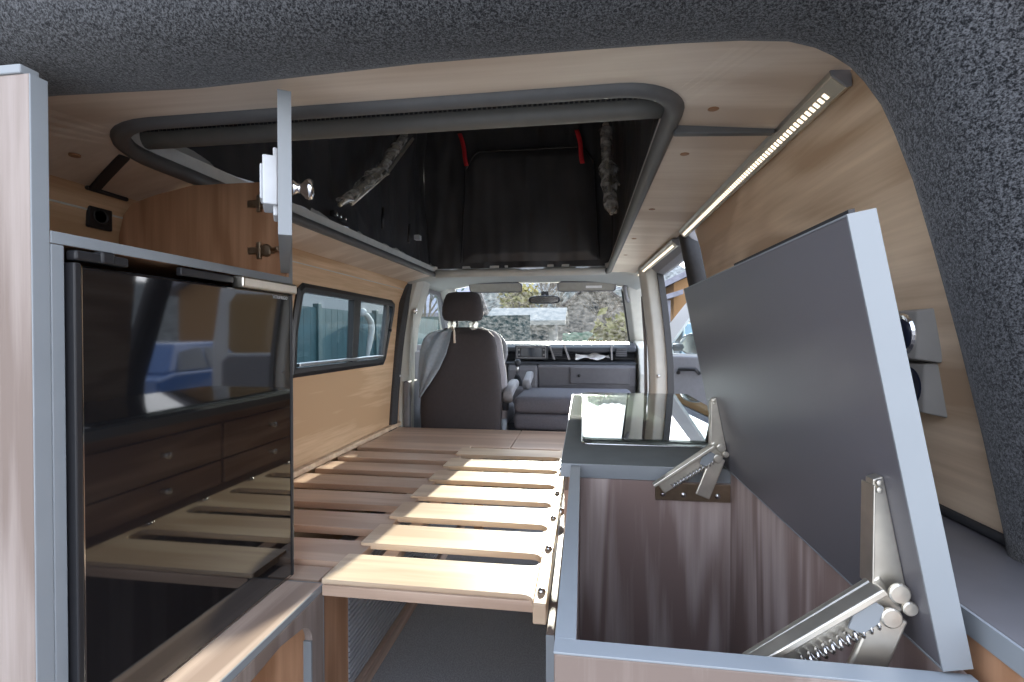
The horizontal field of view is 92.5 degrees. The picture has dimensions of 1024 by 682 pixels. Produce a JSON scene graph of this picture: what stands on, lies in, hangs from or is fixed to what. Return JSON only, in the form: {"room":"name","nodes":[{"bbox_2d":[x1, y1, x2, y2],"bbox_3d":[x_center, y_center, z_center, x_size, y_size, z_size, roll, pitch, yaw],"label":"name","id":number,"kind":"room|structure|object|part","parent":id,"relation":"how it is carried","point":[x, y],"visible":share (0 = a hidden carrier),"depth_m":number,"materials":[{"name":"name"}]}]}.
{"room":"vehicle interior","nodes":[
{"label":"vehicle interior","id":0,"kind":"room"},
{"bbox_2d":[49,212,402,539],"bbox_3d":[-0.925,0.342,1.887,0.049,1.270,2.660,0,1,8],"label":"wall","id":1,"kind":"structure","parent":0,"point":[332,411],"depth_m":2.34,"materials":[{"name":"brown wood"}]},
{"bbox_2d":[293,283,394,377],"bbox_3d":[-0.822,-0.053,2.534,0.055,0.397,1.123,0,1,8],"label":"window","id":2,"kind":"structure","parent":1,"relation":"in","point":[354,299],"depth_m":2.51,"materials":[{"name":"black plastic"}]},
{"bbox_3d":[-0.834,0.095,2.457,0.036,0.014,0.860,0,1,8],"label":"sliding rail","id":3,"kind":"part","parent":2,"relation":"part of","materials":[{"name":"silver metal"}]},
{"bbox_2d":[294,421,400,477],"bbox_3d":[-0.858,0.539,2.203,0.028,0.025,1.900,0,1,8],"label":"trim","id":4,"kind":"structure","parent":1,"relation":"attached to","point":[311,465],"depth_m":2.35,"materials":[{"name":"brown wood"}]},
{"bbox_2d":[389,283,411,431],"bbox_3d":[-0.719,0.076,3.154,0.078,0.970,0.321,0,1,21],"label":"trim","id":5,"kind":"structure","parent":1,"relation":"attached to","point":[403,308],"depth_m":3.11,"materials":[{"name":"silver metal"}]},
{"bbox_2d":[398,281,429,427],"bbox_3d":[-0.665,0.260,3.297,0.188,1.400,0.348,0,1,8],"label":"trim","id":6,"kind":"structure","parent":1,"relation":"attached to","point":[419,292],"depth_m":3.22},
{"bbox_2d":[411,307,416,426],"bbox_3d":[-0.640,0.195,3.224,0.025,0.832,0.072,0,1,8],"label":"belt","id":7,"kind":"object","parent":1,"relation":"attached to","point":[415,308],"visible":0.96,"depth_m":3.21,"materials":[{"name":"black fabric"}]},
{"bbox_2d":[415,289,448,427],"bbox_3d":[-0.611,0.253,3.891,0.114,1.400,1.120,0,1,8],"label":"door","id":8,"kind":"structure","parent":1,"relation":"in","point":[437,294],"depth_m":3.47,"materials":[{"name":"grey plastic"}]},
{"bbox_3d":[-0.635,0.503,3.847,0.080,0.900,0.980,0,1,8],"label":"panel","id":9,"kind":"part","parent":8,"relation":"part of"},
{"bbox_2d":[49,174,407,292],"bbox_3d":[-0.890,-0.352,1.873,0.080,0.122,2.660,0,1,8],"label":"wall","id":10,"kind":"structure","parent":0,"point":[60,189],"depth_m":1.23,"materials":[{"name":"brown wood"}]},
{"bbox_2d":[86,205,111,231],"bbox_3d":[-0.994,-0.299,1.181,0.013,0.060,0.060,0,1,8],"label":"wall socket","id":11,"kind":"object","parent":10,"relation":"attached to","point":[97,218],"visible":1,"depth_m":1.18,"materials":[{"name":"black plastic"}]},
{"bbox_2d":[94,208,109,224],"bbox_3d":[-0.989,-0.299,1.181,0.003,0.040,0.040,0,1,8],"label":"outlet","id":12,"kind":"object","parent":11,"relation":"attached to","point":[101,216],"depth_m":1.18,"materials":[{"name":"black plastic"}]},
{"bbox_2d":[85,154,129,201],"bbox_3d":[-0.916,-0.371,1.108,0.080,0.052,0.233,-1,1,-39],"label":"trim","id":13,"kind":"structure","parent":10,"relation":"attached to","point":[119,161],"depth_m":1.09,"materials":[{"name":"plastic"}]},
{"bbox_2d":[49,198,403,289],"bbox_3d":[-0.896,-0.320,1.879,0.008,0.008,2.630,0,1,8],"label":"trim","id":14,"kind":"structure","parent":10,"relation":"attached to","point":[53,200],"depth_m":1.98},
{"bbox_2d":[131,118,660,270],"bbox_3d":[-0.119,-0.459,1.944,1.225,0.070,2.375,0,1,8],"label":"trim","id":15,"kind":"structure","parent":10,"relation":"attached to","point":[186,157],"depth_m":1.45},
{"bbox_2d":[140,98,663,268],"bbox_3d":[-0.119,-1.007,1.955,1.400,1.153,2.540,0,1,8],"label":"roof","id":16,"kind":"structure","parent":15,"relation":"attached to","point":[544,184],"depth_m":2.79,"materials":[{"name":"black fabric"}]},
{"bbox_2d":[110,83,684,276],"bbox_3d":[-0.119,-0.412,1.945,1.139,0.032,2.289,0,1,8],"label":"trim","id":17,"kind":"structure","parent":10,"relation":"attached to","point":[121,134],"depth_m":0.85,"materials":[{"name":"plastic"}]},
{"bbox_2d":[48,41,851,291],"bbox_3d":[-0.045,-0.408,2.237,1.546,0.095,3.255,0,1,8],"label":"ceiling","id":18,"kind":"structure","parent":0,"point":[746,84],"depth_m":0.80,"materials":[{"name":"brown wood"}]},
{"bbox_2d":[437,289,455,328],"bbox_3d":[-0.551,-0.178,4.227,0.151,0.478,0.829,0,1,-4],"label":"trim","id":19,"kind":"structure","parent":18,"relation":"attached to","point":[444,293],"depth_m":3.91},
{"bbox_2d":[455,289,629,340],"bbox_3d":[0.232,-0.186,4.173,1.619,0.453,0.711,0,1,8],"label":"window","id":20,"kind":"structure","parent":19,"relation":"attached to","point":[578,316],"depth_m":4.15,"materials":[{"name":"clear glass"}]},
{"bbox_2d":[529,291,559,303],"bbox_3d":[0.259,-0.342,3.876,0.250,0.100,0.086,0,1,8],"label":"mirror","id":21,"kind":"object","parent":20,"relation":"attached to","point":[544,298],"visible":1,"depth_m":3.84,"materials":[{"name":"black plastic"}]},
{"bbox_3d":[0.253,-0.324,3.834,0.224,0.048,0.002,0,1,8],"label":"glass","id":22,"kind":"part","parent":21,"relation":"part of","materials":[{"name":"mirror"}]},
{"bbox_3d":[0.261,-0.359,3.888,0.060,0.068,0.062,0,1,8],"label":"stem","id":23,"kind":"part","parent":21,"relation":"part of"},
{"bbox_2d":[469,282,521,292],"bbox_3d":[-0.127,-0.418,3.821,0.419,0.080,0.073,0,1,8],"label":"sun visor","id":24,"kind":"object","parent":18,"relation":"attached to","point":[502,287],"visible":0.8,"depth_m":3.82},
{"bbox_3d":[-0.127,-0.416,3.825,0.410,0.067,0.065,0,1,8],"label":"panel","id":25,"kind":"part","parent":24,"relation":"part of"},
{"bbox_2d":[435,266,605,277],"bbox_3d":[0.042,-0.429,3.057,1.065,0.052,0.052,0,1,8],"label":"trim","id":26,"kind":"structure","parent":18,"relation":"attached to","point":[596,270],"depth_m":3.04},
{"bbox_2d":[557,281,615,291],"bbox_3d":[0.565,-0.416,3.720,0.439,0.080,0.073,0,1,8],"label":"sun visor","id":27,"kind":"object","parent":18,"relation":"attached to","point":[563,286],"visible":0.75,"depth_m":3.72,"materials":[{"name":"plastic"}]},
{"bbox_2d":[622,287,643,341],"bbox_3d":[1.009,-0.176,4.000,0.149,0.478,0.821,0,1,19],"label":"trim","id":28,"kind":"structure","parent":18,"relation":"attached to","point":[633,310],"depth_m":3.90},
{"bbox_2d":[623,285,631,303],"bbox_3d":[0.867,-0.365,3.678,0.058,0.156,0.252,0,1,18],"label":"handle","id":29,"kind":"object","parent":28,"relation":"attached to","point":[624,286],"visible":0.57,"depth_m":3.65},
{"bbox_2d":[636,239,678,276],"bbox_3d":[0.685,-0.385,2.390,0.028,0.026,1.025,0,1,7],"label":"light strip","id":30,"kind":"object","parent":18,"relation":"attached to","point":[670,246],"visible":0.85,"depth_m":2.16,"materials":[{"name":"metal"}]},
{"bbox_2d":[679,70,851,236],"bbox_3d":[0.540,-0.379,1.229,0.028,0.026,1.084,0,1,8],"label":"light strip","id":31,"kind":"object","parent":18,"relation":"attached to","point":[835,83],"visible":1,"depth_m":0.89,"materials":[{"name":"metal"}]},
{"bbox_2d":[339,500,562,681],"bbox_3d":[-0.033,0.997,2.291,1.720,0.050,4.700,0,1,8],"label":"floor","id":32,"kind":"structure","parent":0,"point":[437,643],"depth_m":1.58,"materials":[{"name":"carpet"}]},
{"bbox_2d":[0,64,313,681],"bbox_3d":[-0.666,0.304,0.928,0.746,1.370,0.573,0,1,8],"label":"cabinet","id":33,"kind":"object","parent":32,"relation":"on","point":[234,229],"visible":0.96,"depth_m":0.64,"materials":[{"name":"brown wood"}]},
{"bbox_3d":[-0.846,0.324,0.678,0.463,1.335,0.022,0,1,8],"label":"panel","id":34,"kind":"part","parent":33,"relation":"part of","materials":[{"name":"brown wood"}]},
{"bbox_3d":[-0.332,-0.241,0.777,0.034,0.034,0.034,0,1,-25],"label":"knob","id":35,"kind":"part","parent":33,"relation":"part of","materials":[{"name":"silver metal"}]},
{"bbox_2d":[160,580,323,681],"bbox_3d":[-0.756,0.779,0.941,0.566,0.420,0.507,0,1,8],"label":"bench","id":36,"kind":"object","parent":32,"relation":"on","point":[281,639],"visible":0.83,"depth_m":1.02,"materials":[{"name":"brown wood"}]},
{"bbox_2d":[64,250,296,681],"bbox_3d":[-0.784,0.217,0.959,0.474,0.700,0.511,0,1,8],"label":"fridge","id":37,"kind":"object","parent":36,"relation":"on","point":[179,392],"visible":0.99,"depth_m":0.83,"materials":[{"name":"glass"}]},
{"bbox_3d":[-0.610,0.231,0.681,0.023,0.678,0.010,0,1,8],"label":"frame post","id":38,"kind":"part","parent":37,"relation":"part of","materials":[{"name":"black plastic"}]},
{"bbox_3d":[-0.538,0.225,1.179,0.022,0.678,0.007,0,1,8],"label":"frame post","id":39,"kind":"part","parent":37,"relation":"part of","materials":[{"name":"black plastic"}]},
{"bbox_3d":[-0.486,0.788,0.901,0.018,0.402,0.504,0,1,8],"label":"panel","id":40,"kind":"part","parent":36,"relation":"part of","materials":[{"name":"brown wood"}]},
{"bbox_3d":[-0.732,0.785,1.179,0.546,0.402,0.015,0,1,8],"label":"panel","id":41,"kind":"part","parent":36,"relation":"part of","materials":[{"name":"brown wood"}]},
{"bbox_2d":[324,458,473,681],"bbox_3d":[-0.591,0.777,2.101,0.560,0.395,1.830,0,1,8],"label":"base panel","id":42,"kind":"object","parent":32,"relation":"on","point":[359,634],"visible":0.12,"depth_m":1.39,"materials":[{"name":"brown wood"}]},
{"bbox_3d":[-0.458,0.765,1.235,0.018,0.350,0.155,0,1,8],"label":"panel","id":43,"kind":"part","parent":42,"relation":"part of","materials":[{"name":"brown wood"}]},
{"bbox_2d":[284,442,470,582],"bbox_3d":[-0.310,0.578,2.082,1.090,0.052,1.842,0,1,8],"label":"bed base","id":44,"kind":"object","parent":42,"relation":"on","point":[314,558],"visible":0.38,"depth_m":1.77,"materials":[{"name":"brown wood"}]},
{"bbox_3d":[-0.385,0.579,1.877,0.022,0.004,1.410,0,1,8],"label":"support rail","id":45,"kind":"part","parent":44,"relation":"part of","materials":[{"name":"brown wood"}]},
{"bbox_2d":[370,427,520,448],"bbox_3d":[-0.364,0.555,2.801,0.778,0.018,0.474,0,1,8],"label":"board","id":46,"kind":"object","parent":44,"relation":"on","point":[477,438],"visible":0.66,"depth_m":2.77,"materials":[{"name":"brown wood"}]},
{"bbox_2d":[510,431,565,450],"bbox_3d":[0.177,0.556,2.723,0.308,0.018,0.474,0,1,8],"label":"board","id":47,"kind":"object","parent":44,"relation":"on","point":[526,440],"visible":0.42,"depth_m":2.67,"materials":[{"name":"brown wood"}]},
{"bbox_3d":[-0.331,0.953,2.066,0.035,0.044,1.830,0,1,8],"label":"rail","id":48,"kind":"part","parent":42,"relation":"part of","materials":[{"name":"brown wood"}]},
{"bbox_3d":[-0.238,0.746,2.752,0.018,0.350,0.440,0,1,8],"label":"panel","id":49,"kind":"part","parent":42,"relation":"part of","materials":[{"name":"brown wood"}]},
{"bbox_2d":[322,448,564,624],"bbox_3d":[-0.088,0.759,1.775,0.529,0.438,1.410,0,1,8],"label":"frame","id":50,"kind":"object","parent":32,"relation":"on","point":[391,576],"visible":0.91,"depth_m":1.35,"materials":[{"name":"brown wood"}]},
{"bbox_3d":[-0.252,0.576,1.827,0.040,0.023,1.330,0,1,8],"label":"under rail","id":51,"kind":"part","parent":50,"relation":"part of","materials":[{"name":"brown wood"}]},
{"bbox_3d":[-0.165,0.775,2.428,0.040,0.390,0.040,0,1,8],"label":"support leg","id":52,"kind":"part","parent":50,"relation":"part of","materials":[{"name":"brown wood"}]},
{"bbox_3d":[0.159,0.571,1.737,0.029,0.045,1.410,0,1,8],"label":"rail","id":53,"kind":"part","parent":50,"relation":"part of","materials":[{"name":"brown wood"}]},
{"bbox_2d":[507,422,519,429],"bbox_3d":[0.291,0.589,4.492,1.570,0.687,0.040,0,1,8],"label":"trim","id":54,"kind":"structure","parent":32,"relation":"on","point":[511,426],"depth_m":4.52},
{"bbox_2d":[503,341,636,421],"bbox_3d":[0.248,0.326,4.192,1.550,0.645,0.640,0,1,8],"label":"dashboard","id":55,"kind":"object","parent":54,"relation":"attached to","point":[553,364],"visible":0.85,"depth_m":3.93,"materials":[{"name":"black plastic"}]},
{"bbox_2d":[488,329,507,361],"bbox_3d":[-0.241,0.094,3.775,0.318,0.378,0.357,-1,1,-43],"label":"steering wheel","id":56,"kind":"object","parent":55,"relation":"attached to","point":[505,348],"visible":0.15,"depth_m":3.76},
{"bbox_2d":[512,359,531,402],"bbox_3d":[0.057,0.321,3.813,0.180,0.365,0.196,0,1,8],"label":"lever","id":57,"kind":"object","parent":55,"relation":"attached to","point":[517,362],"visible":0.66,"depth_m":3.74,"materials":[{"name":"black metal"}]},
{"bbox_3d":[0.043,0.167,3.740,0.051,0.056,0.052,0,1,8],"label":"knob","id":58,"kind":"part","parent":57,"relation":"part of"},
{"bbox_2d":[551,347,561,356],"bbox_3d":[0.362,0.089,3.963,0.090,0.075,0.025,0,1,8],"label":"air vent","id":59,"kind":"object","parent":55,"relation":"attached to","point":[555,351],"depth_m":3.95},
{"bbox_3d":[0.629,0.342,4.165,0.770,0.314,0.584,0,1,8],"label":"glove box panel","id":60,"kind":"part","parent":55,"relation":"part of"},
{"bbox_2d":[575,353,609,359],"bbox_3d":[0.649,0.124,3.954,0.271,0.059,0.102,0,1,8],"label":"paper sheet","id":61,"kind":"object","parent":55,"relation":"in","point":[595,356],"visible":1,"depth_m":3.94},
{"bbox_2d":[615,348,626,356],"bbox_3d":[0.867,0.090,3.890,0.090,0.075,0.025,0,1,8],"label":"air vent","id":62,"kind":"object","parent":55,"relation":"attached to","point":[619,352],"depth_m":3.88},
{"bbox_2d":[498,459,563,499],"bbox_3d":[0.148,0.951,3.469,1.500,0.011,0.955,0,1,8],"label":"mat","id":63,"kind":"object","parent":32,"relation":"on","point":[508,459],"depth_m":3.17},
{"bbox_2d":[420,292,518,487],"bbox_3d":[-0.260,0.320,3.393,0.606,1.278,0.627,0,1,8],"label":"seat","id":64,"kind":"object","parent":63,"relation":"on","point":[470,389],"visible":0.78,"depth_m":3.11,"materials":[{"name":"fabric"}]},
{"bbox_2d":[418,326,455,397],"bbox_3d":[-0.478,0.137,3.141,0.266,0.464,0.110,0,1,8],"label":"cloth","id":65,"kind":"object","parent":64,"relation":"hanging from","point":[435,344],"visible":1,"depth_m":3.13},
{"bbox_3d":[-0.373,-0.041,3.102,0.017,0.108,0.077,0,1,-22],"label":"cord","id":66,"kind":"part","parent":65,"relation":"part of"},
{"bbox_2d":[477,327,507,418],"bbox_3d":[-0.304,0.255,3.239,0.562,0.690,0.187,0,1,8],"label":"backrest cushion","id":67,"kind":"object","parent":64,"relation":"on","point":[492,341],"depth_m":3.12,"materials":[{"name":"fabric"}]},
{"bbox_3d":[-0.285,0.778,3.411,0.460,0.360,0.450,0,1,8],"label":"seat","id":68,"kind":"part","parent":64,"relation":"part of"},
{"bbox_2d":[507,402,514,422],"bbox_3d":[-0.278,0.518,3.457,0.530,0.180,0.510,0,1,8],"label":"seat belt buckle","id":69,"kind":"object","parent":64,"relation":"on","point":[510,413],"depth_m":3.51,"materials":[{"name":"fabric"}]},
{"bbox_3d":[-0.005,0.328,3.259,0.064,0.125,0.320,0,1,8],"label":"armrest","id":70,"kind":"part","parent":64,"relation":"part of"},
{"bbox_2d":[514,371,630,492],"bbox_3d":[0.432,0.596,3.320,0.765,0.728,0.640,0,1,8],"label":"passenger seat","id":71,"kind":"object","parent":63,"relation":"on","point":[537,409],"visible":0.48,"depth_m":3.05,"materials":[{"name":"fabric"}]},
{"bbox_3d":[0.117,0.284,3.564,0.056,0.111,0.240,0,1,8],"label":"armrest","id":72,"kind":"part","parent":71,"relation":"part of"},
{"bbox_2d":[514,412,568,430],"bbox_3d":[0.430,0.503,3.304,0.765,0.103,0.590,0,1,8],"label":"seat cushion","id":73,"kind":"object","parent":71,"relation":"on","point":[524,421],"depth_m":3.05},
{"bbox_3d":[0.437,0.758,3.301,0.720,0.403,0.520,0,1,8],"label":"seat","id":74,"kind":"part","parent":71,"relation":"part of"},
{"bbox_3d":[0.428,0.397,3.288,0.765,0.105,0.580,0,1,8],"label":"folded backrest","id":75,"kind":"part","parent":71,"relation":"part of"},
{"bbox_2d":[633,340,648,392],"bbox_3d":[1.069,0.466,4.065,0.090,0.968,0.660,0,1,8],"label":"trim","id":76,"kind":"structure","parent":32,"relation":"on","point":[639,355],"depth_m":3.81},
{"bbox_2d":[670,303,706,404],"bbox_3d":[1.502,0.317,3.509,0.309,1.480,1.060,-1,1,-45],"label":"door","id":77,"kind":"structure","parent":76,"relation":"attached to","point":[687,374],"depth_m":3.61,"materials":[{"name":"paint"}]},
{"bbox_3d":[1.269,0.049,3.768,0.167,0.070,0.060,0,1,3],"label":"mirror arm","id":78,"kind":"part","parent":77,"relation":"part of"},
{"bbox_3d":[1.473,0.318,3.481,0.050,1.480,1.060,-1,1,-45],"label":"frame","id":79,"kind":"part","parent":77,"relation":"part of","materials":[{"name":"paint"}]},
{"bbox_2d":[679,333,692,353],"bbox_3d":[1.407,0.024,3.735,0.120,0.170,0.240,-1,1,-45],"label":"mirror","id":80,"kind":"object","parent":77,"relation":"attached to","point":[686,342],"depth_m":3.72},
{"bbox_2d":[680,335,696,353],"bbox_3d":[1.361,0.025,3.690,0.004,0.144,0.210,-1,1,-45],"label":"mirror glass","id":81,"kind":"object","parent":77,"relation":"on","point":[687,345],"depth_m":3.71,"materials":[{"name":"silver metal"}]},
{"bbox_3d":[1.275,0.217,3.550,0.046,0.058,0.184,-1,1,-45],"label":"handle","id":82,"kind":"part","parent":77,"relation":"part of","materials":[{"name":"black plastic"}]},
{"bbox_2d":[638,267,673,393],"bbox_3d":[0.793,0.267,2.718,0.179,1.400,0.233,0,1,8],"label":"trim","id":83,"kind":"structure","parent":32,"relation":"on","point":[654,305],"depth_m":2.64,"materials":[{"name":"beige plastic"}]},
{"bbox_2d":[546,208,1023,681],"bbox_3d":[0.368,0.430,1.215,0.530,1.111,1.900,0,1,8],"label":"storage cabinet","id":84,"kind":"object","parent":32,"relation":"on","point":[829,553],"visible":0.9,"depth_m":0.53,"materials":[{"name":"grey wood"}]},
{"bbox_3d":[0.164,0.788,1.598,0.016,0.384,1.190,0,1,8],"label":"bed support panel","id":85,"kind":"part","parent":84,"relation":"part of","materials":[{"name":"brown wood"}]},
{"bbox_3d":[0.147,0.488,1.399,0.028,0.024,0.024,0,1,8],"label":"knob","id":86,"kind":"part","parent":84,"relation":"part of","materials":[{"name":"silver metal"}]},
{"bbox_3d":[0.164,0.382,1.350,0.018,0.133,0.610,0,1,8],"label":"drawer","id":87,"kind":"part","parent":84,"relation":"part of","materials":[{"name":"brown wood"}]},
{"bbox_3d":[0.090,0.627,0.735,0.018,0.728,0.595,0,1,8],"label":"panel","id":88,"kind":"part","parent":84,"relation":"part of","materials":[{"name":"grey wood"}]},
{"bbox_2d":[561,394,730,483],"bbox_3d":[0.432,0.261,1.576,0.496,0.028,1.197,0,1,8],"label":"countertop","id":89,"kind":"structure","parent":84,"relation":"on","point":[595,461],"depth_m":1.06,"materials":[{"name":"laminate"}]},
{"bbox_2d":[581,392,708,448],"bbox_3d":[0.454,0.237,1.630,0.440,0.018,0.960,0,1,8],"label":"cooktop","id":90,"kind":"object","parent":89,"relation":"in","point":[608,419],"visible":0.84,"depth_m":1.46,"materials":[{"name":"glass"}]},
{"bbox_3d":[0.311,0.239,1.524,0.110,0.006,0.110,0,1,8],"label":"burner","id":91,"kind":"part","parent":90,"relation":"part of","materials":[{"name":"black glass"}]},
{"bbox_3d":[0.454,0.231,1.630,0.436,0.005,0.950,0,1,8],"label":"glass lid","id":92,"kind":"part","parent":90,"relation":"part of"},
{"bbox_3d":[0.460,0.241,1.631,0.407,0.001,0.925,0,1,8],"label":"hob plate","id":93,"kind":"part","parent":90,"relation":"part of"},
{"bbox_3d":[0.347,0.247,0.957,0.129,0.104,0.008,0,1,8],"label":"long arm","id":94,"kind":"part","parent":84,"relation":"part of","materials":[{"name":"metal"}]},
{"bbox_3d":[0.361,0.302,0.981,0.144,0.035,0.005,0,1,8],"label":"plate","id":95,"kind":"part","parent":84,"relation":"part of","materials":[{"name":"metal"}]},
{"bbox_3d":[0.200,0.631,0.408,0.329,0.728,0.020,0,1,8],"label":"panel","id":96,"kind":"part","parent":84,"relation":"part of","materials":[{"name":"brown wood"}]},
{"bbox_3d":[0.374,0.226,0.939,0.027,0.030,0.003,0,1,8],"label":"plate","id":97,"kind":"part","parent":84,"relation":"part of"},
{"bbox_3d":[0.381,0.262,0.943,0.054,0.086,0.006,0,1,8],"label":"short arm","id":98,"kind":"part","parent":84,"relation":"part of","materials":[{"name":"metal"}]},
{"bbox_3d":[0.363,0.074,0.711,0.092,0.365,0.645,0,1,8],"label":"flap lid","id":99,"kind":"part","parent":84,"relation":"part of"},
{"bbox_3d":[0.271,0.254,0.431,0.129,0.104,0.008,0,1,8],"label":"long arm","id":100,"kind":"part","parent":84,"relation":"part of","materials":[{"name":"metal"}]},
{"bbox_3d":[0.298,0.232,0.413,0.027,0.030,0.003,0,1,8],"label":"plate","id":101,"kind":"part","parent":84,"relation":"part of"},
{"bbox_3d":[0.305,0.268,0.417,0.054,0.086,0.006,0,1,8],"label":"short arm","id":102,"kind":"part","parent":84,"relation":"part of","materials":[{"name":"metal"}]},
{"bbox_2d":[941,514,1023,647],"bbox_3d":[0.477,0.228,0.598,0.138,0.015,0.715,0,1,8],"label":"shelf","id":103,"kind":"object","parent":84,"relation":"attached to","point":[989,583],"depth_m":0.44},
{"bbox_2d":[963,634,1023,681],"bbox_3d":[0.417,0.615,0.612,0.016,0.756,0.715,0,1,8],"label":"shelf","id":104,"kind":"object","parent":84,"relation":"attached to","point":[993,660],"depth_m":0.38,"materials":[{"name":"brown wood"}]},
{"bbox_2d":[695,70,1002,532],"bbox_3d":[0.583,0.301,1.031,0.115,1.372,1.300,0,1,8],"label":"wall","id":105,"kind":"structure","parent":0,"point":[850,156],"depth_m":0.69,"materials":[{"name":"brown wood"}]},
{"bbox_2d":[0,0,1023,564],"bbox_3d":[-0.231,-0.196,0.582,2.093,0.945,0.210,0,1,8],"label":"trim","id":106,"kind":"structure","parent":105,"relation":"attached to","point":[947,76],"depth_m":0.55,"materials":[{"name":"fabric"}]},
{"bbox_2d":[652,230,697,275],"bbox_3d":[0.749,-0.401,2.332,0.127,0.092,1.160,0,1,8],"label":"trim","id":107,"kind":"structure","parent":105,"relation":"attached to","point":[674,258],"depth_m":2.25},
{"bbox_2d":[679,234,705,285],"bbox_3d":[0.699,0.293,1.761,0.100,1.370,0.235,0,1,-33],"label":"trim","id":108,"kind":"structure","parent":105,"relation":"attached to","point":[690,248],"depth_m":1.76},
{"bbox_2d":[673,125,774,136],"bbox_3d":[0.389,-0.388,0.901,0.182,0.018,0.017,0,1,1],"label":"trim","id":109,"kind":"structure","parent":105,"relation":"attached to","point":[682,130],"depth_m":0.90,"materials":[{"name":"plastic"}]},
{"bbox_2d":[898,308,941,362],"bbox_3d":[0.525,-0.008,0.644,0.022,0.069,0.080,0,1,8],"label":"wall outlet","id":110,"kind":"object","parent":105,"relation":"attached to","point":[919,326],"visible":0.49,"depth_m":0.62,"materials":[{"name":"silver metal"}]},
{"bbox_2d":[909,361,946,417],"bbox_3d":[0.535,0.060,0.644,0.020,0.069,0.080,0,1,8],"label":"wall outlet","id":111,"kind":"object","parent":105,"relation":"attached to","point":[926,378],"visible":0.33,"depth_m":0.62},
{"bbox_2d":[939,504,1005,545],"bbox_3d":[0.551,0.214,0.655,0.012,0.012,0.650,0,1,8],"label":"trim","id":112,"kind":"structure","parent":105,"relation":"attached to","point":[997,536],"depth_m":0.57,"materials":[{"name":"black rubber"}]},
{"label":"outside","id":113,"kind":"structure","parent":0,"visible":0},
{"label":"ground","id":114,"kind":"structure","parent":113,"visible":0},
{"bbox_2d":[302,293,382,313],"bbox_3d":[-6.413,-0.595,6.986,5.300,4.260,17.000,0,1,8],"label":"garage","id":115,"kind":"structure","parent":114,"relation":"on","point":[309,300],"depth_m":10.27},
{"bbox_2d":[297,303,437,367],"bbox_3d":[-3.272,0.478,6.712,0.100,2.120,15.434,0,1,8],"label":"fence","id":116,"kind":"object","parent":114,"relation":"on","point":[322,332],"visible":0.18,"depth_m":8.25,"materials":[{"name":"wood"}]},
{"bbox_3d":[-3.265,0.467,6.762,0.022,1.980,2.134,0,1,8],"label":"board panel","id":117,"kind":"part","parent":116,"relation":"part of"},
{"bbox_3d":[-3.109,0.464,7.833,0.100,2.120,0.100,0,1,8],"label":"fence post","id":118,"kind":"part","parent":116,"relation":"part of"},
{"bbox_3d":[-2.950,0.441,8.939,0.022,1.980,2.134,0,1,8],"label":"board panel","id":119,"kind":"part","parent":116,"relation":"part of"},
{"bbox_3d":[-2.793,0.438,10.011,0.100,2.120,0.100,0,1,8],"label":"fence post","id":120,"kind":"part","parent":116,"relation":"part of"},
{"bbox_3d":[-2.634,0.414,11.116,0.022,1.980,2.134,0,1,8],"label":"board panel","id":121,"kind":"part","parent":116,"relation":"part of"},
{"bbox_3d":[-2.318,0.388,13.293,0.022,1.980,2.134,0,1,8],"label":"board panel","id":122,"kind":"part","parent":116,"relation":"part of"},
{"bbox_2d":[360,308,374,359],"bbox_3d":[-2.712,0.454,9.175,0.180,2.107,0.510,0,1,8],"label":"drain pipe","id":123,"kind":"object","parent":114,"relation":"on","point":[371,329],"visible":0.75,"depth_m":9.24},
{"bbox_2d":[360,308,366,316],"bbox_3d":[-2.742,-0.518,8.958,0.180,0.157,0.097,0,1,8],"label":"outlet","id":124,"kind":"object","parent":123,"relation":"attached to","point":[363,311],"depth_m":8.93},
{"bbox_2d":[421,316,439,329],"bbox_3d":[-2.483,0.261,16.683,6.644,2.310,0.121,0,1,23],"label":"fence","id":125,"kind":"object","parent":114,"relation":"on","point":[434,318],"visible":0.04,"depth_m":16.71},
{"bbox_2d":[422,288,463,316],"bbox_3d":[-4.997,-2.179,27.814,4.549,6.953,7.172,-1,1,-36],"label":"tree","id":126,"kind":"object","parent":114,"relation":"on","point":[432,297],"visible":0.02,"depth_m":27.83,"materials":[{"name":"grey plant"}]},
{"bbox_2d":[423,287,469,316],"bbox_3d":[-11.723,-1.822,41.088,18.200,5.880,11.200,0,1,8],"label":"sky","id":127,"kind":"structure","parent":114,"relation":"on","point":[466,289],"depth_m":36.06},
{"bbox_2d":[522,283,546,291],"bbox_3d":[0.702,-1.524,33.637,4.009,5.482,3.473,0,1,-15],"label":"tree","id":128,"kind":"object","parent":114,"relation":"on","point":[524,288],"visible":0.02,"depth_m":33.16,"materials":[{"name":"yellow plant"}]},
{"bbox_2d":[536,283,557,291],"bbox_3d":[3.620,-2.752,38.938,4.156,7.813,4.104,0,1,8],"label":"tree","id":129,"kind":"object","parent":114,"relation":"on","point":[550,286],"visible":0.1,"depth_m":38.16,"materials":[{"name":"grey plant"}]},
{"bbox_2d":[665,271,689,322],"bbox_3d":[12.733,-2.062,22.634,14.300,6.810,12.500,0,1,8],"label":"house","id":130,"kind":"structure","parent":114,"relation":"on","point":[675,286],"depth_m":18.26,"materials":[{"name":"wood"}]},
{"bbox_3d":[5.616,-0.031,17.653,0.150,2.870,0.150,0,1,8],"label":"porch post","id":131,"kind":"part","parent":130,"relation":"part of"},
{"bbox_2d":[673,323,691,353],"bbox_3d":[3.790,0.576,9.769,1.950,1.850,4.502,0,1,5],"label":"parked car","id":132,"kind":"object","parent":114,"relation":"on","point":[687,330],"visible":0.02,"depth_m":8.40,"materials":[{"name":"metal"}]},
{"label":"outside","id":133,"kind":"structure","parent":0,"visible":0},
{"bbox_2d":[521,265,684,291],"bbox_3d":[15.067,-9.350,103.807,300.000,19.602,40.000,0,1,8],"label":"sky","id":134,"kind":"structure","parent":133,"point":[679,269],"depth_m":102.55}
]}

